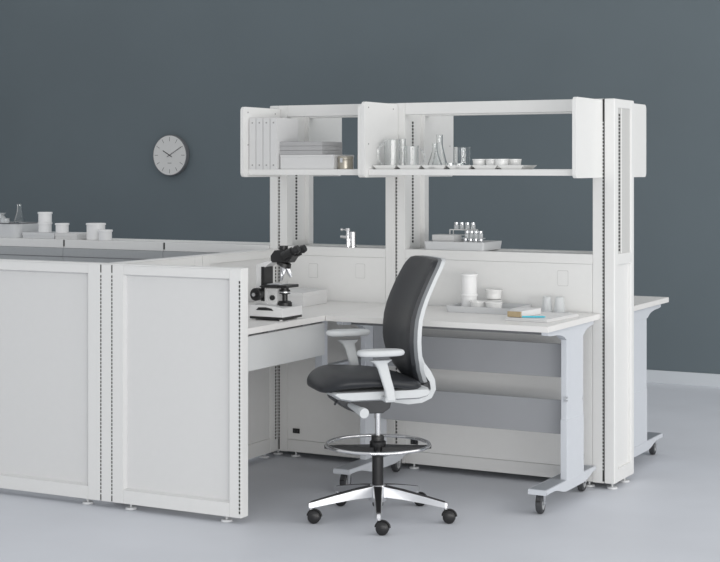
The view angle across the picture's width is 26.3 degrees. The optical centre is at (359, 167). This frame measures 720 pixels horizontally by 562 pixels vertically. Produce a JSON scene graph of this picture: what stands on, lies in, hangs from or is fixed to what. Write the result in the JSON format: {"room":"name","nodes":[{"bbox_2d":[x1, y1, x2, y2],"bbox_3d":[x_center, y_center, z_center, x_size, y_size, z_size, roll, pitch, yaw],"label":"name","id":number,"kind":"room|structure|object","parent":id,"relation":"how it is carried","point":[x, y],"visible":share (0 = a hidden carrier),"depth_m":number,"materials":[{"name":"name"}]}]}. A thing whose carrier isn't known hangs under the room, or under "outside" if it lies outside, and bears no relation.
{"room":"laboratory","nodes":[
{"label":"laboratory","id":0,"kind":"room"},
{"bbox_2d":[0,0,719,373],"bbox_3d":[0.103,-0.426,13.264,19.000,4.200,0.200,0,0,28],"label":"wall","id":1,"kind":"structure","parent":0,"point":[89,89],"depth_m":13.20,"materials":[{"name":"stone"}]},
{"bbox_2d":[153,135,188,175],"bbox_3d":[-1.727,-0.111,14.094,0.374,0.374,0.054,0,0,28],"label":"wall clock","id":2,"kind":"object","parent":1,"relation":"attached to","point":[170,152],"visible":1,"depth_m":14.07,"materials":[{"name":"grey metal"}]},
{"bbox_2d":[647,370,719,386],"bbox_3d":[2.258,1.624,11.993,14.000,0.100,0.014,0,0,28],"label":"baseboard","id":3,"kind":"structure","parent":1,"relation":"attached to","point":[653,376],"depth_m":11.86,"materials":[{"name":"paint"}]},
{"bbox_2d":[0,383,719,561],"bbox_3d":[-3.305,1.724,6.879,19.000,0.100,14.675,0,0,28],"label":"floor","id":4,"kind":"structure","parent":0,"point":[668,510],"depth_m":7.33,"materials":[{"name":"grey concrete"}]},
{"bbox_2d":[0,238,65,260],"bbox_3d":[-2.131,1.063,10.009,0.763,1.219,0.315,0,0,28],"label":"frame","id":5,"kind":"object","parent":4,"relation":"on","point":[10,248],"visible":0.2,"depth_m":9.81,"materials":[{"name":"white metal"}]},
{"bbox_2d":[0,221,37,237],"bbox_3d":[-2.317,0.406,10.112,0.400,0.094,0.260,0,0,28],"label":"tray","id":6,"kind":"object","parent":5,"relation":"on","point":[7,230],"visible":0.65,"depth_m":9.95,"materials":[{"name":"white plastic"}]},
{"bbox_2d":[0,218,9,222],"bbox_3d":[-2.292,0.344,9.957,0.068,0.030,0.068,0,0,28],"label":"glass cup","id":7,"kind":"object","parent":6,"relation":"on","point":[2,220],"visible":1,"depth_m":9.93,"materials":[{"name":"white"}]},
{"bbox_2d":[14,204,24,222],"bbox_3d":[-2.202,0.298,9.977,0.072,0.122,0.072,0,0,28],"label":"flask","id":8,"kind":"object","parent":6,"relation":"on","point":[19,218],"visible":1,"depth_m":9.96,"materials":[{"name":"clear glass"}]},
{"bbox_2d":[22,232,55,238],"bbox_3d":[-2.008,0.435,9.936,0.260,0.036,0.200,0,0,28],"label":"flat box","id":9,"kind":"object","parent":5,"relation":"on","point":[49,235],"visible":0.72,"depth_m":9.85,"materials":[{"name":"white plastic"}]},
{"bbox_2d":[38,222,51,232],"bbox_3d":[-2.024,0.385,9.916,0.093,0.064,0.093,0,0,28],"label":"lidded jar","id":10,"kind":"object","parent":9,"relation":"on","point":[43,227],"visible":1,"depth_m":9.88,"materials":[{"name":"white plastic"}]},
{"bbox_2d":[38,212,52,221],"bbox_3d":[-2.024,0.320,9.916,0.095,0.066,0.095,0,0,28],"label":"lidded jar","id":11,"kind":"object","parent":10,"relation":"on","point":[42,216],"visible":1,"depth_m":9.88,"materials":[{"name":"white plastic"}]},
{"bbox_2d":[55,232,86,238],"bbox_3d":[-1.812,0.435,9.831,0.175,0.036,0.200,0,0,28],"label":"flat box","id":12,"kind":"object","parent":5,"relation":"on","point":[71,235],"visible":0.83,"depth_m":9.75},
{"bbox_2d":[55,223,68,232],"bbox_3d":[-1.897,0.386,9.826,0.091,0.062,0.091,0,0,28],"label":"lidded jar","id":13,"kind":"object","parent":12,"relation":"on","point":[60,227],"visible":1,"depth_m":9.79,"materials":[{"name":"white plastic"}]},
{"bbox_2d":[0,259,100,504],"bbox_3d":[-1.804,1.073,7.922,1.218,1.199,0.067,0,0,28],"label":"partition panel","id":14,"kind":"object","parent":4,"relation":"on","point":[50,310],"visible":0.98,"depth_m":7.78,"materials":[{"name":"paint"}]},
{"bbox_2d":[100,263,117,501],"bbox_3d":[-1.234,1.059,7.618,0.076,1.170,0.065,0,0,28],"label":"post","id":15,"kind":"object","parent":4,"relation":"on","point":[105,268],"visible":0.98,"depth_m":7.59,"materials":[{"name":"grey metal"}]},
{"bbox_2d":[63,238,189,262],"bbox_3d":[-1.456,1.063,9.649,0.763,1.219,0.315,0,0,28],"label":"frame","id":16,"kind":"object","parent":4,"relation":"on","point":[116,249],"visible":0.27,"depth_m":9.54,"materials":[{"name":"white metal"}]},
{"bbox_2d":[86,223,105,239],"bbox_3d":[-1.657,0.402,9.681,0.125,0.104,0.125,0,0,28],"label":"lidded jar","id":17,"kind":"object","parent":16,"relation":"on","point":[92,228],"visible":0.88,"depth_m":9.62,"materials":[{"name":"white plastic"}]},
{"bbox_2d":[98,229,112,240],"bbox_3d":[-1.583,0.420,9.590,0.091,0.066,0.091,0,0,28],"label":"lidded jar","id":18,"kind":"object","parent":16,"relation":"on","point":[104,234],"visible":1,"depth_m":9.55,"materials":[{"name":"white plastic"}]},
{"bbox_2d":[112,255,201,265],"bbox_3d":[-1.047,1.073,7.969,0.075,1.199,0.722,0,0,28],"label":"frame","id":19,"kind":"object","parent":4,"relation":"on","point":[191,260],"visible":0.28,"depth_m":8.04,"materials":[{"name":"paint"}]},
{"bbox_2d":[112,263,247,522],"bbox_3d":[-0.872,1.073,7.424,0.747,1.199,0.067,0,0,28],"label":"partition panel","id":20,"kind":"object","parent":4,"relation":"on","point":[180,333],"visible":1,"depth_m":7.41,"materials":[{"name":"paint"}]},
{"bbox_2d":[163,240,269,257],"bbox_3d":[-0.787,1.063,9.292,0.749,1.219,0.315,0,0,28],"label":"frame","id":21,"kind":"object","parent":4,"relation":"on","point":[192,247],"visible":0.19,"depth_m":9.23,"materials":[{"name":"white metal"}]},
{"bbox_2d":[192,249,276,458],"bbox_3d":[-0.695,1.073,8.629,0.075,1.199,0.770,0,0,28],"label":"frame","id":22,"kind":"object","parent":4,"relation":"on","point":[262,383],"visible":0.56,"depth_m":8.78,"materials":[{"name":"paint"}]},
{"bbox_2d":[248,301,385,370],"bbox_3d":[-0.503,0.917,8.117,0.744,0.314,1.496,0,0,28],"label":"desk","id":23,"kind":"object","parent":22,"relation":"attached to","point":[270,342],"depth_m":7.71,"materials":[{"name":"white laminate"}]},
{"bbox_2d":[250,245,306,320],"bbox_3d":[-0.399,0.573,7.732,0.263,0.374,0.204,0,0,28],"label":"microscope","id":24,"kind":"object","parent":23,"relation":"on","point":[272,302],"visible":1,"depth_m":7.70,"materials":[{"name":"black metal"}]},
{"bbox_2d":[288,288,327,306],"bbox_3d":[-0.340,0.721,8.553,0.210,0.078,0.300,0,0,25],"label":"storage box","id":25,"kind":"object","parent":23,"relation":"on","point":[305,297],"visible":0.7,"depth_m":8.47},
{"bbox_2d":[270,106,282,454],"bbox_3d":[-0.430,0.657,9.103,0.058,2.031,0.309,0,0,28],"label":"end column","id":26,"kind":"structure","parent":4,"relation":"on","point":[273,180],"depth_m":8.96,"materials":[{"name":"grey metal"}]},
{"bbox_2d":[278,103,395,457],"bbox_3d":[-0.069,0.657,8.908,0.759,2.031,0.315,0,0,28],"label":"frame","id":27,"kind":"object","parent":4,"relation":"on","point":[308,418],"visible":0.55,"depth_m":8.83,"materials":[{"name":"grey metal"}]},
{"bbox_2d":[293,428,299,433],"bbox_3d":[-0.368,1.519,8.894,0.045,0.028,0.006,0,0,28],"label":"power socket","id":28,"kind":"object","parent":27,"relation":"attached to","point":[295,430],"depth_m":8.89,"materials":[{"name":"plastic"}]},
{"bbox_2d":[240,104,361,176],"bbox_3d":[-0.236,-0.142,8.595,0.761,0.392,0.402,0,0,28],"label":"shelf","id":29,"kind":"object","parent":27,"relation":"attached to","point":[246,113],"visible":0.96,"depth_m":8.59,"materials":[{"name":"grey metal"}]},
{"bbox_2d":[249,118,255,168],"bbox_3d":[-0.547,-0.133,8.727,0.043,0.285,0.236,0,0,28],"label":"ring binder","id":30,"kind":"object","parent":29,"relation":"on","point":[252,121],"visible":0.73,"depth_m":8.62,"materials":[{"name":"white paper"}]},
{"bbox_2d":[256,118,262,168],"bbox_3d":[-0.506,-0.133,8.706,0.043,0.285,0.236,0,0,28],"label":"ring binder","id":31,"kind":"object","parent":29,"relation":"on","point":[259,121],"visible":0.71,"depth_m":8.60,"materials":[{"name":"white plastic"}]},
{"bbox_2d":[263,118,269,168],"bbox_3d":[-0.466,-0.133,8.684,0.043,0.285,0.236,0,0,28],"label":"ring binder","id":32,"kind":"object","parent":29,"relation":"on","point":[266,121],"visible":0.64,"depth_m":8.58,"materials":[{"name":"white plastic"}]},
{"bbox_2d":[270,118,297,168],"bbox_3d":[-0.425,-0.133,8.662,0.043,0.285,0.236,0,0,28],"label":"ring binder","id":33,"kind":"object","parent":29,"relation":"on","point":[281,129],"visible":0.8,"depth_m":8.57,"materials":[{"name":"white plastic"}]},
{"bbox_2d":[280,155,353,168],"bbox_3d":[-0.239,-0.030,8.584,0.345,0.079,0.230,0,0,28],"label":"storage box","id":34,"kind":"object","parent":29,"relation":"on","point":[286,161],"visible":0.91,"depth_m":8.48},
{"bbox_2d":[280,150,341,154],"bbox_3d":[-0.281,-0.082,8.617,0.290,0.024,0.230,0,0,28],"label":"flat box","id":35,"kind":"object","parent":34,"relation":"on","point":[295,152],"visible":0.97,"depth_m":8.51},
{"bbox_2d":[280,146,341,150],"bbox_3d":[-0.281,-0.106,8.617,0.290,0.024,0.230,0,0,28],"label":"flat box","id":36,"kind":"object","parent":35,"relation":"on","point":[284,148],"visible":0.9,"depth_m":8.53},
{"bbox_2d":[280,141,341,145],"bbox_3d":[-0.281,-0.130,8.617,0.290,0.024,0.230,0,0,28],"label":"flat box","id":37,"kind":"object","parent":36,"relation":"on","point":[318,143],"visible":0.88,"depth_m":8.52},
{"bbox_2d":[338,156,352,168],"bbox_3d":[-0.082,-0.025,8.434,0.084,0.070,0.090,0,0,28],"label":"tin canister","id":38,"kind":"object","parent":29,"relation":"on","point":[344,162],"visible":0.93,"depth_m":8.40,"materials":[{"name":"silver metal"}]},
{"bbox_2d":[313,118,341,175],"bbox_3d":[0.106,-0.149,9.236,0.761,0.406,0.424,0,0,28],"label":"shelf","id":39,"kind":"object","parent":27,"relation":"attached to","point":[324,129],"visible":0.12,"depth_m":9.43,"materials":[{"name":"grey metal"}]},
{"bbox_2d":[340,228,356,246],"bbox_3d":[-0.064,0.399,8.771,0.098,0.109,0.046,0,0,28],"label":"tap","id":40,"kind":"object","parent":27,"relation":"on","point":[350,237],"visible":1,"depth_m":8.76,"materials":[{"name":"silver metal"}]},
{"bbox_2d":[306,255,456,535],"bbox_3d":[0.102,1.053,7.334,0.714,1.242,0.663,0,0,0],"label":"chair","id":41,"kind":"object","parent":4,"relation":"on","point":[362,390],"visible":1,"depth_m":7.28,"materials":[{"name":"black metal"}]},
{"bbox_2d":[307,364,420,392],"bbox_3d":[0.018,0.997,7.345,0.510,0.106,0.496,0,0,-17],"label":"seat cushion","id":42,"kind":"object","parent":41,"relation":"on","point":[333,378],"depth_m":7.17,"materials":[{"name":"black fabric"}]},
{"bbox_2d":[383,255,437,381],"bbox_3d":[0.254,0.742,7.417,0.175,0.620,0.418,0,0,-17],"label":"backrest cushion","id":43,"kind":"object","parent":41,"relation":"on","point":[411,291],"depth_m":7.33,"materials":[{"name":"black fabric"}]},
{"bbox_2d":[326,305,600,513],"bbox_3d":[0.537,1.217,7.978,1.218,0.914,0.756,0,0,28],"label":"table","id":44,"kind":"object","parent":4,"relation":"on","point":[565,416],"visible":0.89,"depth_m":7.89,"materials":[{"name":"white metal"}]},
{"bbox_2d":[446,303,531,314],"bbox_3d":[0.682,0.744,8.160,0.375,0.032,0.300,0,0,27],"label":"tray","id":45,"kind":"object","parent":44,"relation":"on","point":[457,307],"visible":0.55,"depth_m":8.06,"materials":[{"name":"white plastic"}]},
{"bbox_2d":[461,293,477,306],"bbox_3d":[0.581,0.713,8.203,0.091,0.084,0.091,0,0,28],"label":"lidded jar","id":46,"kind":"object","parent":45,"relation":"on","point":[465,298],"visible":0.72,"depth_m":8.17,"materials":[{"name":"white plastic"}]},
{"bbox_2d":[461,273,477,293],"bbox_3d":[0.581,0.619,8.203,0.091,0.104,0.091,0,0,28],"label":"lidded jar","id":47,"kind":"object","parent":46,"relation":"on","point":[468,280],"visible":1,"depth_m":8.17,"materials":[{"name":"white plastic"}]},
{"bbox_2d":[469,300,485,306],"bbox_3d":[0.620,0.729,8.114,0.094,0.052,0.094,0,0,28],"label":"bowl","id":48,"kind":"object","parent":45,"relation":"on","point":[473,303],"visible":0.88,"depth_m":8.08,"materials":[{"name":"white ceramic"}]},
{"bbox_2d":[485,301,502,307],"bbox_3d":[0.700,0.729,8.060,0.094,0.052,0.094,0,0,28],"label":"bowl","id":49,"kind":"object","parent":45,"relation":"on","point":[489,304],"visible":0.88,"depth_m":8.03,"materials":[{"name":"white ceramic"}]},
{"bbox_3d":[0.713,0.729,8.228,0.094,0.052,0.094,0,0,28],"label":"bowl","id":50,"kind":"object","parent":45,"relation":"on","visible":0},
{"bbox_2d":[485,289,502,299],"bbox_3d":[0.713,0.676,8.228,0.094,0.052,0.094,0,0,28],"label":"bowl","id":51,"kind":"object","parent":50,"relation":"on","point":[493,294],"visible":1,"depth_m":8.20,"materials":[{"name":"white ceramic"}]},
{"bbox_2d":[505,312,578,322],"bbox_3d":[0.918,0.752,7.762,0.230,0.014,0.380,0,0,32],"label":"notepad","id":52,"kind":"object","parent":44,"relation":"on","point":[549,316],"visible":0.81,"depth_m":7.66,"materials":[{"name":"white paper"}]},
{"bbox_2d":[507,307,540,316],"bbox_3d":[0.826,0.730,7.764,0.076,0.030,0.233,0,0,32],"label":"box","id":53,"kind":"object","parent":52,"relation":"on","point":[528,311],"visible":1,"depth_m":7.71,"materials":[{"name":"white cardboard"}]},
{"bbox_2d":[522,316,544,317],"bbox_3d":[0.861,0.740,7.639,0.116,0.009,0.009,0,0,3],"label":"marker pen","id":54,"kind":"object","parent":52,"relation":"on","point":[522,316],"visible":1,"depth_m":7.64,"materials":[{"name":"teal plastic"}]},
{"bbox_3d":[1.008,0.757,8.026,0.140,0.006,0.090,0,0,28],"label":"glass plate","id":55,"kind":"object","parent":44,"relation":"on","visible":0},
{"bbox_2d":[541,296,552,311],"bbox_3d":[0.974,0.713,8.038,0.059,0.080,0.059,0,0,28],"label":"cup","id":56,"kind":"object","parent":55,"relation":"on","point":[546,303],"visible":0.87,"depth_m":8.02,"materials":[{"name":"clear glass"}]},
{"bbox_2d":[554,297,564,312],"bbox_3d":[1.036,0.713,8.016,0.059,0.080,0.059,0,0,28],"label":"cup","id":57,"kind":"object","parent":55,"relation":"on","point":[559,307],"visible":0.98,"depth_m":8.00,"materials":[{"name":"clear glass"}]},
{"bbox_2d":[396,99,604,486],"bbox_3d":[0.803,0.657,8.443,1.213,2.031,0.315,0,0,28],"label":"frame","id":58,"kind":"object","parent":4,"relation":"on","point":[525,276],"visible":0.52,"depth_m":8.30,"materials":[{"name":"grey metal"}]},
{"bbox_2d":[411,439,417,444],"bbox_3d":[0.300,1.519,8.538,0.045,0.028,0.006,0,0,28],"label":"power socket","id":59,"kind":"object","parent":58,"relation":"attached to","point":[413,442],"depth_m":8.53,"materials":[{"name":"plastic"}]},
{"bbox_2d":[424,240,501,250],"bbox_3d":[0.572,0.431,8.570,0.365,0.045,0.260,0,0,28],"label":"tray","id":60,"kind":"object","parent":58,"relation":"on","point":[486,245],"visible":0.9,"depth_m":8.46,"materials":[{"name":"white plastic"}]},
{"bbox_2d":[432,234,461,241],"bbox_3d":[0.483,0.411,8.584,0.135,0.075,0.100,0,0,28],"label":"box","id":61,"kind":"object","parent":60,"relation":"in","point":[436,237],"visible":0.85,"depth_m":8.55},
{"bbox_2d":[449,229,477,234],"bbox_3d":[0.581,0.397,8.628,0.154,0.103,0.052,0,0,28],"label":"wire rack","id":62,"kind":"object","parent":60,"relation":"on","point":[449,229],"visible":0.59,"depth_m":8.61,"materials":[{"name":"white metal"}]},
{"bbox_2d":[454,222,458,228],"bbox_3d":[0.541,0.326,8.649,0.027,0.038,0.027,0,0,28],"label":"vial","id":63,"kind":"object","parent":62,"relation":"on","point":[456,226],"visible":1,"depth_m":8.64,"materials":[{"name":"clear glass"}]},
{"bbox_2d":[465,222,469,228],"bbox_3d":[0.601,0.326,8.617,0.027,0.038,0.027,0,0,28],"label":"vial","id":64,"kind":"object","parent":62,"relation":"on","point":[467,224],"visible":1,"depth_m":8.61,"materials":[{"name":"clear glass"}]},
{"bbox_2d":[471,222,475,228],"bbox_3d":[0.631,0.326,8.601,0.027,0.038,0.027,0,0,28],"label":"vial","id":65,"kind":"object","parent":62,"relation":"on","point":[473,226],"visible":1,"depth_m":8.59,"materials":[{"name":"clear glass"}]},
{"bbox_2d":[361,97,602,177],"bbox_3d":[0.634,-0.149,8.130,1.210,0.406,0.402,0,0,28],"label":"shelf","id":66,"kind":"object","parent":58,"relation":"attached to","point":[379,121],"visible":0.99,"depth_m":7.98,"materials":[{"name":"grey metal"}]},
{"bbox_2d":[372,165,399,168],"bbox_3d":[0.173,-0.001,8.352,0.143,0.021,0.190,0,0,28],"label":"tray","id":67,"kind":"object","parent":66,"relation":"on","point":[375,166],"visible":0.6,"depth_m":8.27,"materials":[{"name":"white plastic"}]},
{"bbox_2d":[377,139,399,164],"bbox_3d":[0.162,-0.073,8.359,0.116,0.158,0.090,0,0,28],"label":"measuring jug","id":68,"kind":"object","parent":67,"relation":"on","point":[391,146],"visible":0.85,"depth_m":8.32,"materials":[{"name":"clear glass"}]},
{"bbox_2d":[400,139,405,164],"bbox_3d":[0.232,-0.075,8.378,0.038,0.162,0.038,0,0,28],"label":"glass cylinder","id":69,"kind":"object","parent":67,"relation":"on","point":[402,141],"visible":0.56,"depth_m":8.36,"materials":[{"name":"white"}]},
{"bbox_2d":[397,165,424,168],"bbox_3d":[0.302,-0.001,8.284,0.143,0.021,0.190,0,0,28],"label":"tray","id":70,"kind":"object","parent":66,"relation":"on","point":[399,166],"visible":0.6,"depth_m":8.20,"materials":[{"name":"white plastic"}]},
{"bbox_2d":[404,146,425,164],"bbox_3d":[0.288,-0.055,8.280,0.109,0.122,0.082,0,0,28],"label":"measuring jug","id":71,"kind":"object","parent":70,"relation":"on","point":[410,152],"visible":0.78,"depth_m":8.26,"materials":[{"name":"clear glass"}]},
{"bbox_2d":[421,165,445,168],"bbox_3d":[0.431,-0.001,8.215,0.143,0.021,0.190,0,0,28],"label":"tray","id":72,"kind":"object","parent":66,"relation":"on","point":[423,166],"visible":0.57,"depth_m":8.13,"materials":[{"name":"white plastic"}]},
{"bbox_2d":[428,143,441,168],"bbox_3d":[0.396,-0.061,8.177,0.084,0.135,0.084,0,0,28],"label":"flask","id":73,"kind":"object","parent":72,"relation":"on","point":[434,159],"visible":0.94,"depth_m":8.16,"materials":[{"name":"clear glass"}]},
{"bbox_2d":[436,135,446,164],"bbox_3d":[0.426,-0.084,8.268,0.092,0.180,0.092,0,0,28],"label":"flask","id":74,"kind":"object","parent":72,"relation":"on","point":[439,138],"visible":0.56,"depth_m":8.25,"materials":[{"name":"clear glass"}]},
{"bbox_2d":[446,165,473,168],"bbox_3d":[0.559,-0.001,8.146,0.143,0.021,0.190,0,0,28],"label":"tray","id":75,"kind":"object","parent":66,"relation":"on","point":[449,166],"visible":0.67,"depth_m":8.06,"materials":[{"name":"white plastic"}]},
{"bbox_2d":[454,147,470,164],"bbox_3d":[0.542,-0.051,8.173,0.094,0.114,0.094,0,0,28],"label":"glass beaker","id":76,"kind":"object","parent":75,"relation":"on","point":[461,154],"visible":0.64,"depth_m":8.13,"materials":[{"name":"white"}]},
{"bbox_2d":[472,165,497,168],"bbox_3d":[0.688,-0.001,8.077,0.143,0.021,0.190,0,0,28],"label":"tray","id":77,"kind":"object","parent":66,"relation":"on","point":[474,166],"visible":0.63,"depth_m":8.00,"materials":[{"name":"white plastic"}]},
{"bbox_2d":[472,159,485,168],"bbox_3d":[0.627,-0.019,8.110,0.074,0.050,0.074,0,0,28],"label":"dish","id":78,"kind":"object","parent":77,"relation":"on","point":[475,161],"visible":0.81,"depth_m":8.08,"materials":[{"name":"white ceramic"}]},
{"bbox_2d":[485,159,494,164],"bbox_3d":[0.694,-0.019,8.075,0.074,0.050,0.074,0,0,28],"label":"dish","id":79,"kind":"object","parent":77,"relation":"on","point":[488,161],"visible":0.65,"depth_m":8.04,"materials":[{"name":"white ceramic"}]},
{"bbox_2d":[495,159,508,168],"bbox_3d":[0.736,-0.019,8.010,0.074,0.050,0.074,0,0,28],"label":"dish","id":80,"kind":"object","parent":66,"relation":"on","point":[497,161],"visible":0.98,"depth_m":7.98,"materials":[{"name":"white ceramic"}]},
{"bbox_2d":[498,165,536,168],"bbox_3d":[0.817,-0.001,8.009,0.143,0.021,0.190,0,0,28],"label":"tray","id":81,"kind":"object","parent":66,"relation":"on","point":[500,166],"visible":0.9,"depth_m":7.94,"materials":[{"name":"white plastic"}]},
{"bbox_2d":[508,159,521,164],"bbox_3d":[0.809,-0.019,8.064,0.074,0.050,0.074,0,0,28],"label":"dish","id":82,"kind":"object","parent":81,"relation":"on","point":[511,161],"visible":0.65,"depth_m":8.03,"materials":[{"name":"white ceramic"}]},
{"bbox_2d":[429,103,645,176],"bbox_3d":[0.976,-0.149,8.772,1.210,0.406,0.424,0,0,28],"label":"shelf","id":83,"kind":"object","parent":58,"relation":"attached to","point":[438,125],"visible":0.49,"depth_m":8.66,"materials":[{"name":"grey metal"}]},
{"bbox_2d":[603,98,633,489],"bbox_3d":[1.368,0.657,8.151,0.070,2.031,0.324,0,0,28],"label":"end column","id":84,"kind":"structure","parent":4,"relation":"on","point":[618,114],"depth_m":8.04,"materials":[{"name":"white metal"}]},
{"bbox_2d":[634,296,668,456],"bbox_3d":[1.095,1.217,8.992,1.218,0.914,0.756,0,0,28],"label":"table","id":85,"kind":"object","parent":4,"relation":"on","point":[644,440],"visible":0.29,"depth_m":8.68,"materials":[{"name":"grey metal"}]},
{"bbox_3d":[0.609,0.411,8.499,0.027,0.038,0.027,0,0,28],"label":"vial","id":86,"kind":"object","parent":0,"visible":0},
{"bbox_3d":[0.623,0.390,8.492,0.132,0.004,0.032,0,0,28],"label":"shelf","id":87,"kind":"object","parent":86,"relation":"on","visible":0},
{"bbox_2d":[469,231,473,237],"bbox_3d":[0.615,0.368,8.496,0.027,0.038,0.027,0,0,28],"label":"vial","id":88,"kind":"object","parent":87,"relation":"on","point":[471,233],"visible":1,"depth_m":8.49,"materials":[{"name":"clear glass"}]},
{"bbox_2d":[478,231,482,237],"bbox_3d":[0.662,0.368,8.471,0.027,0.038,0.027,0,0,28],"label":"vial","id":89,"kind":"object","parent":87,"relation":"on","point":[480,235],"visible":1,"depth_m":8.46,"materials":[{"name":"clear glass"}]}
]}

